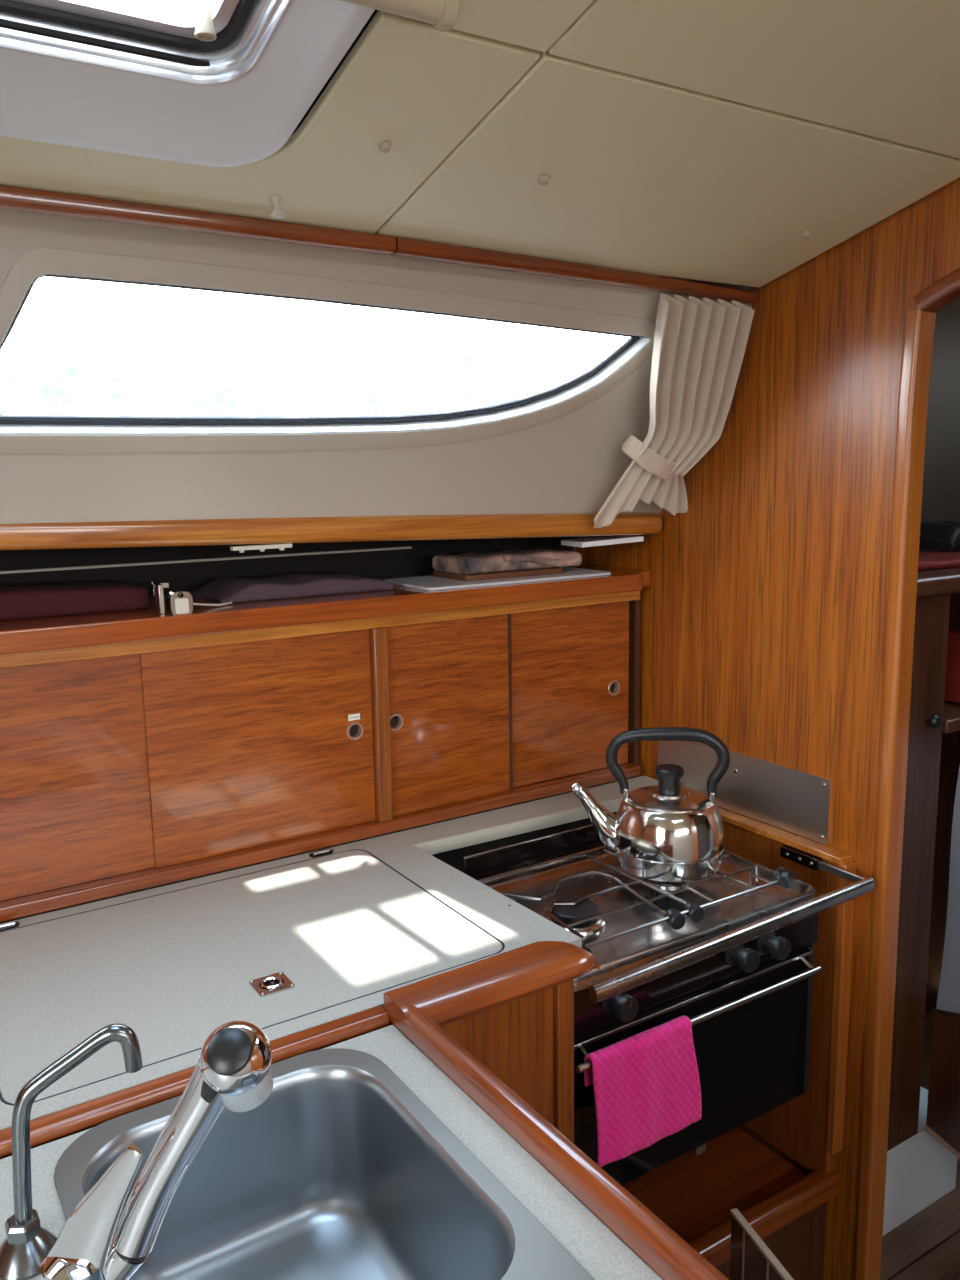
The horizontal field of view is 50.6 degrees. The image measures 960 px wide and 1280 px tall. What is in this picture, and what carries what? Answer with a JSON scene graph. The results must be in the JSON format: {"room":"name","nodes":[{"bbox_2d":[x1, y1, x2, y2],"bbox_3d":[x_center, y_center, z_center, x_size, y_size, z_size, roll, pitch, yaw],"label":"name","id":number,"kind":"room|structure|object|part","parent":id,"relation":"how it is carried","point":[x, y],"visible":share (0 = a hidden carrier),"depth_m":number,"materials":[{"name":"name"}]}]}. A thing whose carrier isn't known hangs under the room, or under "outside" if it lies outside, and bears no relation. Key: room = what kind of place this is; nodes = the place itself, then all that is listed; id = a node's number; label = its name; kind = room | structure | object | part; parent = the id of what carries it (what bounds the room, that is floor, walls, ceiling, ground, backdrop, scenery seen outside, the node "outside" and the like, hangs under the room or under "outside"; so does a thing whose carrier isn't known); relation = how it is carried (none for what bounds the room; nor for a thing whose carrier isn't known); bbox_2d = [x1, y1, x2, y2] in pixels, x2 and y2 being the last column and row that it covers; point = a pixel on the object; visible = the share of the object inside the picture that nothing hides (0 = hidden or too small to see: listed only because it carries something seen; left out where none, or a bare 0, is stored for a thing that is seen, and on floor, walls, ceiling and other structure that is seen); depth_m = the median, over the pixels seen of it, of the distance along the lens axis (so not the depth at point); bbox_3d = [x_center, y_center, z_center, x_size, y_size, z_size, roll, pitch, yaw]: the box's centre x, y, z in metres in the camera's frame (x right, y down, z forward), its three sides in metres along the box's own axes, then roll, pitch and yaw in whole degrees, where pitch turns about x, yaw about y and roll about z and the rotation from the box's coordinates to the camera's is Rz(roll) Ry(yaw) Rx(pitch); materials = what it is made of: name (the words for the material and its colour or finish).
{"room":"ship interior","nodes":[
{"label":"ship interior","id":0,"kind":"room"},
{"bbox_2d":[0,800,530,1158],"bbox_3d":[0.188,0.431,2.320,5.700,1.480,0.465,-7,11,-32],"label":"wall","id":1,"kind":"structure","parent":0,"point":[530,800],"depth_m":2.10,"materials":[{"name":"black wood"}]},
{"bbox_2d":[0,536,572,595],"bbox_3d":[-0.989,0.109,1.533,2.850,0.510,0.010,-7,11,-32],"label":"shelf recess","id":2,"kind":"structure","parent":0,"point":[189,576],"depth_m":1.84,"materials":[{"name":"black"}]},
{"bbox_2d":[0,546,411,573],"bbox_3d":[-1.097,-0.068,1.415,2.280,0.004,0.013,-7,11,-32],"label":"trim","id":3,"kind":"structure","parent":2,"relation":"attached to","point":[403,547],"depth_m":1.79,"materials":[{"name":"silver"}]},
{"bbox_2d":[0,590,639,921],"bbox_3d":[-0.878,0.210,1.458,2.735,0.391,0.262,-7,11,-32],"label":"upper cabinet","id":4,"kind":"object","parent":2,"relation":"attached to","point":[126,767],"visible":0.99,"depth_m":1.68,"materials":[{"name":"brown wood"}]},
{"bbox_3d":[-0.776,0.219,1.403,0.626,0.343,0.009,-7,11,-32],"label":"sliding door","id":5,"kind":"part","parent":4,"relation":"part of","materials":[{"name":"brown wood"}]},
{"bbox_3d":[-0.350,0.168,1.665,0.384,0.343,0.009,-7,11,-32],"label":"sliding door","id":6,"kind":"part","parent":4,"relation":"part of","materials":[{"name":"brown wood"}]},
{"bbox_3d":[-0.825,0.045,1.330,2.722,0.025,0.021,-7,11,-32],"label":"rail","id":7,"kind":"part","parent":4,"relation":"part of","materials":[{"name":"brown wood"}]},
{"bbox_3d":[-0.817,0.408,1.387,2.722,0.022,0.028,-7,11,-32],"label":"rail","id":8,"kind":"part","parent":4,"relation":"part of","materials":[{"name":"brown wood"}]},
{"bbox_2d":[0,563,650,654],"bbox_3d":[-0.884,-0.018,1.388,2.798,0.079,0.283,-7,11,-32],"label":"shelf","id":9,"kind":"object","parent":4,"relation":"on","point":[70,631],"depth_m":1.59,"materials":[{"name":"brown wood"}]},
{"bbox_2d":[0,579,148,620],"bbox_3d":[-0.916,-0.034,1.402,0.862,0.042,0.152,-7,11,-32],"label":"cushion","id":10,"kind":"object","parent":9,"relation":"on","point":[27,600],"visible":1,"depth_m":1.52,"materials":[{"name":"red fabric"}]},
{"bbox_3d":[-0.461,-0.061,1.522,0.047,0.050,0.050,-7,11,-32],"label":"shelf catch","id":11,"kind":"part","parent":9,"relation":"part of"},
{"bbox_2d":[193,602,231,605],"bbox_3d":[-0.419,-0.057,1.579,0.007,0.013,0.088,5,11,34],"label":"cord","id":12,"kind":"object","parent":9,"relation":"on","point":[227,603],"visible":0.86,"depth_m":1.58,"materials":[{"name":"beige plastic"}]},
{"bbox_2d":[189,571,392,603],"bbox_3d":[-0.328,-0.097,1.765,0.310,0.029,0.174,-7,11,-32],"label":"folded cloth","id":13,"kind":"object","parent":9,"relation":"on","point":[291,584],"visible":1,"depth_m":1.71,"materials":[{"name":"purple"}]},
{"bbox_2d":[383,567,610,590],"bbox_3d":[0.036,-0.120,1.942,0.415,0.005,0.185,-7,11,-32],"label":"serving tray","id":14,"kind":"object","parent":9,"relation":"on","point":[430,583],"visible":0.57,"depth_m":1.87,"materials":[{"name":"white plastic"}]},
{"bbox_2d":[433,567,562,580],"bbox_3d":[0.035,-0.132,1.960,0.225,0.010,0.130,-7,11,-32],"label":"chopping board","id":15,"kind":"object","parent":14,"relation":"on","point":[556,570],"visible":0.73,"depth_m":1.90,"materials":[{"name":"brown wood"}]},
{"bbox_2d":[432,548,581,574],"bbox_3d":[0.056,-0.156,1.974,0.260,0.032,0.146,-7,11,-32],"label":"folded towel","id":16,"kind":"object","parent":15,"relation":"on","point":[475,562],"visible":1,"depth_m":1.92,"materials":[{"name":"fabric"}]},
{"bbox_2d":[349,725,357,735],"bbox_3d":[-0.221,0.155,1.756,0.022,0.022,0.002,-7,11,-32],"label":"finger hole","id":17,"kind":"object","parent":4,"relation":"on","point":[353,729],"depth_m":1.76,"materials":[{"name":"black"}]},
{"bbox_2d":[348,713,359,720],"bbox_3d":[-0.216,0.132,1.741,0.022,0.011,0.001,-7,11,-32],"label":"sticker","id":18,"kind":"object","parent":4,"relation":"on","point":[351,717],"visible":1,"depth_m":1.74,"materials":[{"name":"beige paper"}]},
{"bbox_3d":[-0.217,0.156,1.750,0.032,0.032,0.012,-7,11,-32],"label":"finger pull","id":19,"kind":"part","parent":4,"relation":"part of","materials":[{"name":"beige"}]},
{"bbox_2d":[390,716,397,726],"bbox_3d":[-0.155,0.143,1.797,0.022,0.022,0.002,-7,11,-32],"label":"finger hole","id":20,"kind":"object","parent":4,"relation":"on","point":[393,719],"depth_m":1.80,"materials":[{"name":"black"}]},
{"bbox_3d":[-0.151,0.144,1.791,0.032,0.032,0.012,-7,11,-32],"label":"finger pull","id":21,"kind":"part","parent":4,"relation":"part of","materials":[{"name":"beige"}]},
{"bbox_3d":[-0.055,0.133,1.853,0.256,0.343,0.009,-7,11,-32],"label":"sliding door","id":22,"kind":"part","parent":4,"relation":"part of","materials":[{"name":"brown wood"}]},
{"bbox_3d":[0.176,0.102,2.013,0.304,0.343,0.009,-7,11,-32],"label":"sliding door","id":23,"kind":"part","parent":4,"relation":"part of","materials":[{"name":"brown wood"}]},
{"bbox_2d":[610,683,614,691],"bbox_3d":[0.268,0.097,2.079,0.022,0.022,0.002,-7,11,-32],"label":"finger hole","id":24,"kind":"object","parent":4,"relation":"on","point":[612,685],"depth_m":2.08,"materials":[{"name":"black"}]},
{"bbox_3d":[0.271,0.097,2.074,0.032,0.032,0.012,-7,11,-32],"label":"finger pull","id":25,"kind":"part","parent":4,"relation":"part of","materials":[{"name":"beige"}]},
{"bbox_3d":[0.310,0.081,2.113,0.013,0.365,0.050,-7,11,-32],"label":"post","id":26,"kind":"part","parent":4,"relation":"part of","materials":[{"name":"brown wood"}]},
{"bbox_2d":[0,9,751,287],"bbox_3d":[0.673,-0.681,1.342,5.700,0.287,1.063,-7,11,-32],"label":"ceiling","id":27,"kind":"structure","parent":0,"point":[7,24],"depth_m":0.93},
{"bbox_2d":[0,0,374,166],"bbox_3d":[-0.315,-0.552,0.651,0.634,0.227,0.726,-7,11,-32],"label":"roof hatch","id":28,"kind":"object","parent":27,"relation":"attached to","point":[269,60],"visible":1,"depth_m":0.96,"materials":[{"name":"white plastic"}]},
{"bbox_3d":[-0.305,-0.569,0.623,0.519,0.185,0.563,-7,11,-32],"label":"frame","id":29,"kind":"part","parent":28,"relation":"part of","materials":[{"name":"silver metal"}]},
{"bbox_3d":[-0.245,-0.556,0.904,0.019,0.035,0.019,-7,11,-32],"label":"handle","id":30,"kind":"part","parent":28,"relation":"part of","materials":[{"name":"beige plastic"}]},
{"bbox_2d":[340,0,458,30],"bbox_3d":[-0.372,-0.518,0.695,0.822,0.020,0.029,-7,11,-32],"label":"roller blind","id":31,"kind":"object","parent":28,"relation":"attached to","point":[442,14],"visible":1,"depth_m":0.89,"materials":[{"name":"beige fabric"}]},
{"bbox_2d":[0,10,539,233],"bbox_3d":[-0.924,-0.450,0.614,2.094,0.111,0.390,-7,11,-32],"label":"ceiling panel","id":32,"kind":"object","parent":27,"relation":"attached to","point":[420,88],"depth_m":1.09,"materials":[{"name":"beige"}]},
{"bbox_2d":[268,195,284,219],"bbox_3d":[-0.239,-0.508,1.194,0.017,0.026,0.021,-7,11,-32],"label":"peg","id":33,"kind":"object","parent":32,"relation":"attached to","point":[276,214],"visible":1,"depth_m":1.19,"materials":[{"name":"beige plastic"}]},
{"bbox_3d":[-0.104,-0.540,1.113,0.013,0.011,0.013,-7,11,-32],"label":"ceiling button","id":34,"kind":"part","parent":32,"relation":"part of","materials":[{"name":"beige plastic"}]},
{"bbox_2d":[452,0,593,51],"bbox_3d":[0.136,-0.608,0.712,0.178,0.153,0.551,-7,11,-32],"label":"ceiling panel","id":35,"kind":"object","parent":27,"relation":"attached to","point":[531,24],"visible":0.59,"depth_m":0.94,"materials":[{"name":"beige"}]},
{"bbox_2d":[374,50,959,286],"bbox_3d":[0.271,-0.596,1.373,0.744,0.112,0.390,-7,11,-32],"label":"ceiling panel","id":36,"kind":"object","parent":27,"relation":"attached to","point":[646,176],"depth_m":1.31,"materials":[{"name":"beige"}]},
{"bbox_3d":[0.077,-0.562,1.241,0.014,0.011,0.014,-7,11,-32],"label":"ceiling button","id":37,"kind":"part","parent":36,"relation":"part of","materials":[{"name":"beige plastic"}]},
{"bbox_3d":[0.492,-0.611,1.528,0.012,0.011,0.012,-7,11,-32],"label":"ceiling button","id":38,"kind":"part","parent":36,"relation":"part of","materials":[{"name":"beige plastic"}]},
{"bbox_2d":[548,0,959,158],"bbox_3d":[0.526,-0.655,0.959,0.744,0.153,0.551,-7,11,-32],"label":"ceiling panel","id":39,"kind":"object","parent":27,"relation":"attached to","point":[889,70],"visible":1,"depth_m":1.06,"materials":[{"name":"beige"}]},
{"bbox_2d":[0,209,757,523],"bbox_3d":[-0.806,-0.289,1.120,2.898,0.402,0.264,-7,11,-32],"label":"wall","id":40,"kind":"structure","parent":0,"point":[562,452],"depth_m":1.48,"materials":[{"name":"beige"}]},
{"bbox_2d":[0,185,395,254],"bbox_3d":[-0.987,-0.417,0.792,2.072,0.023,0.034,-7,11,-32],"label":"trim","id":41,"kind":"structure","parent":40,"relation":"attached to","point":[18,199],"depth_m":1.19,"materials":[{"name":"brown wood"}]},
{"bbox_2d":[0,275,639,424],"bbox_3d":[-0.189,-0.406,1.485,1.047,0.183,0.119,-7,11,-32],"label":"window","id":42,"kind":"structure","parent":40,"relation":"in","point":[4,419],"depth_m":1.47,"materials":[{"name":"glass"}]},
{"bbox_3d":[-0.174,-0.390,1.470,1.111,0.232,0.144,-7,11,-32],"label":"frame","id":43,"kind":"part","parent":40,"relation":"part of","materials":[{"name":"beige plastic"}]},
{"bbox_2d":[0,513,662,552],"bbox_3d":[-0.830,-0.131,1.282,2.798,0.122,0.084,-7,11,-32],"label":"wooden trim","id":44,"kind":"structure","parent":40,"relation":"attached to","point":[117,534],"depth_m":1.59,"materials":[{"name":"brown wood"}]},
{"bbox_3d":[-0.338,-0.142,1.571,0.096,0.010,0.012,-7,11,-32],"label":"clip strip","id":45,"kind":"part","parent":44,"relation":"part of","materials":[{"name":"white plastic"}]},
{"bbox_2d":[561,535,643,547],"bbox_3d":[0.240,-0.196,1.997,0.152,0.016,0.095,-7,11,-32],"label":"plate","id":46,"kind":"object","parent":44,"relation":"attached to","point":[592,541],"visible":0.91,"depth_m":1.97,"materials":[{"name":"white ceramic"}]},
{"bbox_2d":[390,237,757,304],"bbox_3d":[0.178,-0.557,1.552,0.719,0.030,0.031,-8,12,-35],"label":"trim","id":47,"kind":"structure","parent":40,"relation":"attached to","point":[405,247],"depth_m":1.50,"materials":[{"name":"brown wood"}]},
{"bbox_2d":[594,293,753,527],"bbox_3d":[0.343,-0.390,1.788,0.252,0.386,0.243,-7,11,-32],"label":"curtain","id":48,"kind":"object","parent":40,"relation":"hanging from","point":[699,346],"visible":1,"depth_m":1.75,"materials":[{"name":"beige fabric"}]},
{"bbox_2d":[584,1127,839,1279],"bbox_3d":[0.262,0.974,1.781,0.646,0.046,0.381,-7,11,-32],"label":"niche shelf","id":49,"kind":"object","parent":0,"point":[691,1194],"depth_m":1.78,"materials":[{"name":"brown wood"}]},
{"bbox_3d":[0.355,0.996,1.639,0.644,0.046,0.039,-7,11,-32],"label":"shelf lip","id":50,"kind":"part","parent":49,"relation":"part of","materials":[{"name":"brown wood"}]},
{"bbox_2d":[531,177,959,1279],"bbox_3d":[1.087,0.312,1.000,0.028,2.121,3.520,-7,11,-32],"label":"wall","id":51,"kind":"structure","parent":0,"point":[763,609],"depth_m":1.73,"materials":[{"name":"brown wood"}]},
{"bbox_2d":[658,740,830,844],"bbox_3d":[0.481,0.269,1.914,0.005,0.116,0.425,-7,11,-32],"label":"plate","id":52,"kind":"object","parent":51,"relation":"attached to","point":[797,802],"visible":0.84,"depth_m":1.86,"materials":[{"name":"silver metal"}]},
{"bbox_2d":[717,806,855,1173],"bbox_3d":[0.510,0.634,1.912,0.031,0.603,0.415,-7,11,-32],"label":"side panel","id":53,"kind":"object","parent":51,"relation":"attached to","point":[808,1128],"visible":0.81,"depth_m":1.77,"materials":[{"name":"brown wood"}]},
{"bbox_2d":[854,268,959,1279],"bbox_3d":[0.855,0.385,1.379,0.045,1.860,0.711,-7,11,-32],"label":"door frame","id":54,"kind":"structure","parent":51,"relation":"in","point":[919,329],"depth_m":1.62,"materials":[{"name":"brown wood"}]},
{"bbox_2d":[880,1008,959,1279],"bbox_3d":[1.050,1.378,1.143,5.700,0.052,3.800,-7,11,-32],"label":"floor","id":55,"kind":"structure","parent":0,"point":[926,1246],"depth_m":2.04,"materials":[{"name":"brown wood"}]},
{"bbox_2d":[8,941,600,1194],"bbox_3d":[-0.850,0.924,1.031,2.080,0.924,0.527,-7,11,-32],"label":"base cabinet","id":56,"kind":"object","parent":55,"relation":"on","point":[527,1042],"depth_m":1.26,"materials":[{"name":"brown wood"}]},
{"bbox_3d":[-0.874,0.948,1.038,2.044,0.875,0.495,-7,11,-32],"label":"panel","id":57,"kind":"part","parent":56,"relation":"part of","materials":[{"name":"brown wood"}]},
{"bbox_2d":[0,775,657,1129],"bbox_3d":[-0.667,0.471,1.174,2.733,0.046,0.510,-7,11,-32],"label":"countertop","id":58,"kind":"structure","parent":56,"relation":"on","point":[283,947],"depth_m":1.37,"materials":[{"name":"laminate"}]},
{"bbox_2d":[0,1005,388,1157],"bbox_3d":[-0.870,0.537,0.725,1.800,0.016,0.028,-7,11,-32],"label":"wooden trim","id":59,"kind":"structure","parent":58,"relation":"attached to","point":[49,1127],"depth_m":1.05,"materials":[{"name":"brown wood"}]},
{"bbox_3d":[-0.341,0.424,1.379,0.618,0.019,0.448,-7,11,-32],"label":"icebox lid","id":60,"kind":"part","parent":58,"relation":"part of","materials":[{"name":"laminate"}]},
{"bbox_2d":[259,980,283,989],"bbox_3d":[-0.260,0.431,1.269,0.031,0.001,0.031,-7,11,-32],"label":"recessed latch","id":61,"kind":"object","parent":58,"relation":"on","point":[263,984],"depth_m":1.26,"materials":[{"name":"grey metal"}]},
{"bbox_3d":[-0.260,0.430,1.269,0.045,0.002,0.045,-7,11,-32],"label":"ring pull","id":62,"kind":"part","parent":58,"relation":"part of","materials":[{"name":"silver metal"}]},
{"bbox_3d":[0.014,0.880,1.302,0.193,0.895,0.014,-7,11,-32],"label":"panel","id":63,"kind":"part","parent":56,"relation":"part of","materials":[{"name":"brown wood"}]},
{"bbox_3d":[0.022,0.420,1.249,0.280,0.028,0.075,-7,11,-32],"label":"fiddle rail","id":64,"kind":"part","parent":56,"relation":"part of","materials":[{"name":"brown wood"}]},
{"bbox_3d":[0.107,0.868,1.360,0.026,0.896,0.029,-7,11,-32],"label":"corner post","id":65,"kind":"part","parent":56,"relation":"part of","materials":[{"name":"brown wood"}]},
{"bbox_2d":[464,824,821,1204],"bbox_3d":[0.241,0.553,1.625,0.523,0.406,0.403,-7,11,-32],"label":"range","id":66,"kind":"object","parent":56,"relation":"attached to","point":[747,1005],"visible":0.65,"depth_m":1.55,"materials":[{"name":"grey metal"}]},
{"bbox_3d":[0.144,0.427,1.553,0.096,0.010,0.096,-7,11,-32],"label":"burner","id":67,"kind":"part","parent":66,"relation":"part of","materials":[{"name":"silver metal"}]},
{"bbox_3d":[0.139,0.433,1.405,0.026,0.028,0.024,-6,11,-27],"label":"clamp knob","id":68,"kind":"part","parent":66,"relation":"part of","materials":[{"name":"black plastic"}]},
{"bbox_3d":[0.191,0.493,1.374,0.040,0.040,0.036,-7,11,-32],"label":"control knob","id":69,"kind":"part","parent":66,"relation":"part of","materials":[{"name":"black plastic"}]},
{"bbox_2d":[584,1016,701,1166],"bbox_3d":[0.224,0.610,1.379,0.188,0.155,0.036,-7,11,-32],"label":"dish towel","id":70,"kind":"object","parent":66,"relation":"hanging from","point":[647,1090],"visible":1,"depth_m":1.36,"materials":[{"name":"pink fabric"}]},
{"bbox_2d":[572,727,729,881],"bbox_3d":[0.293,0.257,1.681,0.213,0.233,0.208,-7,11,-32],"label":"kettle","id":71,"kind":"object","parent":66,"relation":"on","point":[667,831],"visible":1,"depth_m":1.64,"materials":[{"name":"silver metal"}]},
{"bbox_3d":[0.214,0.300,1.714,0.102,0.119,0.066,4,11,26],"label":"spout","id":72,"kind":"part","parent":71,"relation":"part of","materials":[{"name":"silver metal"}]},
{"bbox_3d":[0.308,0.199,1.669,0.150,0.116,0.145,-7,11,-32],"label":"handle","id":73,"kind":"part","parent":71,"relation":"part of","materials":[{"name":"black plastic"}]},
{"bbox_3d":[0.312,0.256,1.678,0.139,0.017,0.139,-7,11,-32],"label":"lid","id":74,"kind":"part","parent":71,"relation":"part of","materials":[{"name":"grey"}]},
{"bbox_3d":[0.312,0.229,1.673,0.048,0.040,0.048,-7,11,-32],"label":"lid knob","id":75,"kind":"part","parent":71,"relation":"part of","materials":[{"name":"black plastic"}]},
{"bbox_3d":[0.313,0.399,1.703,0.078,0.010,0.078,-7,11,-32],"label":"burner","id":76,"kind":"part","parent":66,"relation":"part of","materials":[{"name":"silver metal"}]},
{"bbox_3d":[0.287,0.412,1.497,0.025,0.026,0.025,-4,10,-18],"label":"clamp knob","id":77,"kind":"part","parent":66,"relation":"part of","materials":[{"name":"black plastic"}]},
{"bbox_3d":[0.322,0.641,1.506,0.475,0.240,0.010,-7,11,-32],"label":"oven door","id":78,"kind":"part","parent":66,"relation":"part of","materials":[{"name":"black glass"}]},
{"bbox_3d":[0.323,0.519,1.487,0.480,0.005,0.013,-7,11,-32],"label":"door trim","id":79,"kind":"part","parent":66,"relation":"part of","materials":[{"name":"silver metal"}]},
{"bbox_3d":[0.320,0.407,1.520,0.025,0.026,0.025,-4,10,-18],"label":"clamp knob","id":80,"kind":"part","parent":66,"relation":"part of","materials":[{"name":"black plastic"}]},
{"bbox_3d":[0.328,0.477,1.488,0.500,0.062,0.008,-7,11,-32],"label":"control panel","id":81,"kind":"part","parent":66,"relation":"part of","materials":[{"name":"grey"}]},
{"bbox_3d":[0.319,0.531,1.456,0.479,0.016,0.044,-7,11,-32],"label":"door handle","id":82,"kind":"part","parent":66,"relation":"part of","materials":[{"name":"silver metal"}]},
{"bbox_2d":[588,845,874,1003],"bbox_3d":[0.344,0.416,1.550,0.603,0.023,0.189,-7,11,-34],"label":"bar","id":83,"kind":"object","parent":66,"relation":"attached to","point":[601,991],"visible":1,"depth_m":1.47,"materials":[{"name":"silver metal"}]},
{"bbox_3d":[0.582,0.383,1.716,0.005,0.013,0.182,-7,11,-32],"label":"arm","id":84,"kind":"part","parent":83,"relation":"part of","materials":[{"name":"silver metal"}]},
{"bbox_3d":[0.389,0.469,1.499,0.040,0.040,0.036,-7,11,-32],"label":"control knob","id":85,"kind":"part","parent":66,"relation":"part of","materials":[{"name":"black plastic"}]},
{"bbox_3d":[0.447,0.462,1.536,0.040,0.040,0.036,-7,11,-32],"label":"control knob","id":86,"kind":"part","parent":66,"relation":"part of","materials":[{"name":"black plastic"}]},
{"bbox_3d":[0.488,0.381,1.628,0.030,0.030,0.026,-10,13,-43],"label":"clamp knob","id":87,"kind":"part","parent":66,"relation":"part of","materials":[{"name":"black plastic"}]},
{"bbox_3d":[0.528,0.614,1.644,0.018,0.250,0.005,-7,11,-32],"label":"frame","id":88,"kind":"part","parent":66,"relation":"part of","materials":[{"name":"black"}]},
{"bbox_2d":[432,811,616,872],"bbox_3d":[0.222,0.801,1.819,0.648,0.873,0.390,-7,11,-32],"label":"panel","id":89,"kind":"object","parent":55,"relation":"on","point":[454,858],"visible":0.02,"depth_m":1.84,"materials":[{"name":"black"}]},
{"bbox_2d":[730,1208,793,1279],"bbox_3d":[0.433,1.101,1.526,0.012,0.388,0.212,-4,10,-17],"label":"panel","id":90,"kind":"object","parent":55,"relation":"on","point":[751,1258],"visible":1,"depth_m":1.55,"materials":[{"name":"brown wood"}]},
{"bbox_2d":[717,1202,826,1279],"bbox_3d":[0.350,1.143,1.676,0.644,0.253,0.015,-7,11,-32],"label":"panel","id":91,"kind":"object","parent":55,"relation":"on","point":[799,1246],"visible":0.25,"depth_m":1.80,"materials":[{"name":"brown wood"}]},
{"bbox_2d":[887,594,949,1150],"bbox_3d":[0.763,0.474,1.896,0.286,1.107,0.039,-7,11,-32],"label":"door","id":92,"kind":"structure","parent":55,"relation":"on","point":[932,612],"depth_m":1.94,"materials":[{"name":"brown wood"}]},
{"bbox_3d":[0.842,0.151,1.887,0.026,0.026,0.021,-7,11,-32],"label":"knob","id":93,"kind":"part","parent":92,"relation":"part of","materials":[{"name":"black plastic"}]},
{"bbox_2d":[916,549,959,597],"bbox_3d":[1.419,-0.210,2.452,2.160,0.035,0.415,-7,11,-32],"label":"shelf","id":94,"kind":"object","parent":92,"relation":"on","point":[932,582],"visible":0.02,"depth_m":1.85,"materials":[{"name":"brown wood"}]},
{"bbox_2d":[918,551,959,570],"bbox_3d":[0.946,-0.165,2.062,0.580,0.020,0.122,-7,11,-32],"label":"cloth","id":95,"kind":"object","parent":94,"relation":"on","point":[936,559],"visible":0.44,"depth_m":1.98,"materials":[{"name":"red fabric"}]},
{"bbox_2d":[919,521,959,550],"bbox_3d":[1.014,-0.228,2.205,0.180,0.053,0.142,-7,11,-32],"label":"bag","id":96,"kind":"object","parent":95,"relation":"on","point":[943,535],"visible":0.61,"depth_m":2.14,"materials":[{"name":"black leather"}]},
{"bbox_2d":[942,700,959,732],"bbox_3d":[1.265,0.084,2.394,1.140,0.025,0.380,-7,11,-32],"label":"shelf","id":97,"kind":"object","parent":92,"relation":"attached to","point":[951,711],"visible":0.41,"depth_m":1.96,"materials":[{"name":"brown wood"}]},
{"bbox_2d":[944,627,959,702],"bbox_3d":[1.114,0.036,2.192,0.400,0.132,0.182,-7,11,-32],"label":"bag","id":98,"kind":"object","parent":97,"relation":"on","point":[952,678],"visible":0.23,"depth_m":2.08,"materials":[{"name":"red fabric"}]},
{"bbox_2d":[883,1086,956,1235],"bbox_3d":[0.727,1.080,2.210,0.445,0.194,0.401,-7,11,-32],"label":"plinth","id":99,"kind":"object","parent":55,"relation":"on","point":[920,1170],"visible":0.2,"depth_m":2.09,"materials":[{"name":"white"}]},
{"bbox_2d":[924,1009,959,1159],"bbox_3d":[1.056,0.967,1.831,0.020,0.394,0.542,-7,11,-32],"label":"panel","id":100,"kind":"object","parent":55,"relation":"on","point":[943,1106],"visible":1,"depth_m":2.01,"materials":[{"name":"brown wood"}]},
{"bbox_2d":[936,767,959,1013],"bbox_3d":[1.112,0.517,1.790,0.163,0.523,0.550,-7,11,-32],"label":"cushion","id":101,"kind":"object","parent":100,"relation":"on","point":[948,999],"visible":1,"depth_m":1.99,"materials":[{"name":"grey fabric"}]},
{"bbox_3d":[-0.656,1.040,0.500,1.818,0.865,0.730,-7,11,-32],"label":"base cabinet","id":102,"kind":"object","parent":55,"relation":"on","visible":0},
{"bbox_2d":[0,1025,662,1279],"bbox_3d":[-0.576,0.592,0.461,1.603,0.022,0.736,-7,11,-32],"label":"countertop","id":103,"kind":"structure","parent":102,"relation":"on","point":[574,1226],"depth_m":0.94,"materials":[{"name":"laminate"}]},
{"bbox_2d":[0,1023,142,1279],"bbox_3d":[-0.347,0.417,0.848,0.127,0.189,0.053,-7,11,-32],"label":"spout","id":104,"kind":"object","parent":103,"relation":"on","point":[26,1244],"visible":0.98,"depth_m":0.83,"materials":[{"name":"silver metal"}]},
{"bbox_2d":[40,1021,272,1279],"bbox_3d":[-0.249,0.403,0.773,0.188,0.237,0.060,-1,9,-1],"label":"mixer tap","id":105,"kind":"object","parent":103,"relation":"on","point":[232,1071],"visible":1,"depth_m":0.76,"materials":[{"name":"silver metal"}]},
{"bbox_3d":[-0.295,0.444,0.772,0.097,0.146,0.024,1,10,11],"label":"lever","id":106,"kind":"part","parent":105,"relation":"part of","materials":[{"name":"silver metal"}]},
{"bbox_3d":[-0.231,0.393,0.776,0.110,0.164,0.039,-1,9,-3],"label":"spout","id":107,"kind":"part","parent":105,"relation":"part of","materials":[{"name":"silver metal"}]},
{"bbox_2d":[54,1048,594,1279],"bbox_3d":[-0.102,0.596,0.813,0.339,0.167,0.665,-7,11,-32],"label":"sink","id":108,"kind":"object","parent":103,"relation":"in","point":[342,1172],"visible":0.91,"depth_m":1.04,"materials":[{"name":"silver metal"}]},
{"bbox_2d":[384,998,728,1279],"bbox_3d":[0.089,0.480,0.918,0.030,0.038,0.703,-7,11,-32],"label":"rail","id":109,"kind":"object","parent":103,"relation":"on","point":[670,1256],"visible":0.98,"depth_m":0.92,"materials":[{"name":"brown wood"}]},
{"bbox_2d":[921,298,959,522],"bbox_3d":[1.549,-0.493,2.652,2.670,0.750,0.450,-7,11,-32],"label":"wall","id":110,"kind":"structure","parent":0,"point":[941,478],"depth_m":2.26,"materials":[{"name":"grey"}]},
{"bbox_2d":[925,592,959,1012],"bbox_3d":[1.468,0.397,2.949,2.671,1.300,0.040,-7,11,-32],"label":"wall","id":111,"kind":"structure","parent":0,"point":[950,744],"depth_m":2.84,"materials":[{"name":"brown wood"}]}
]}

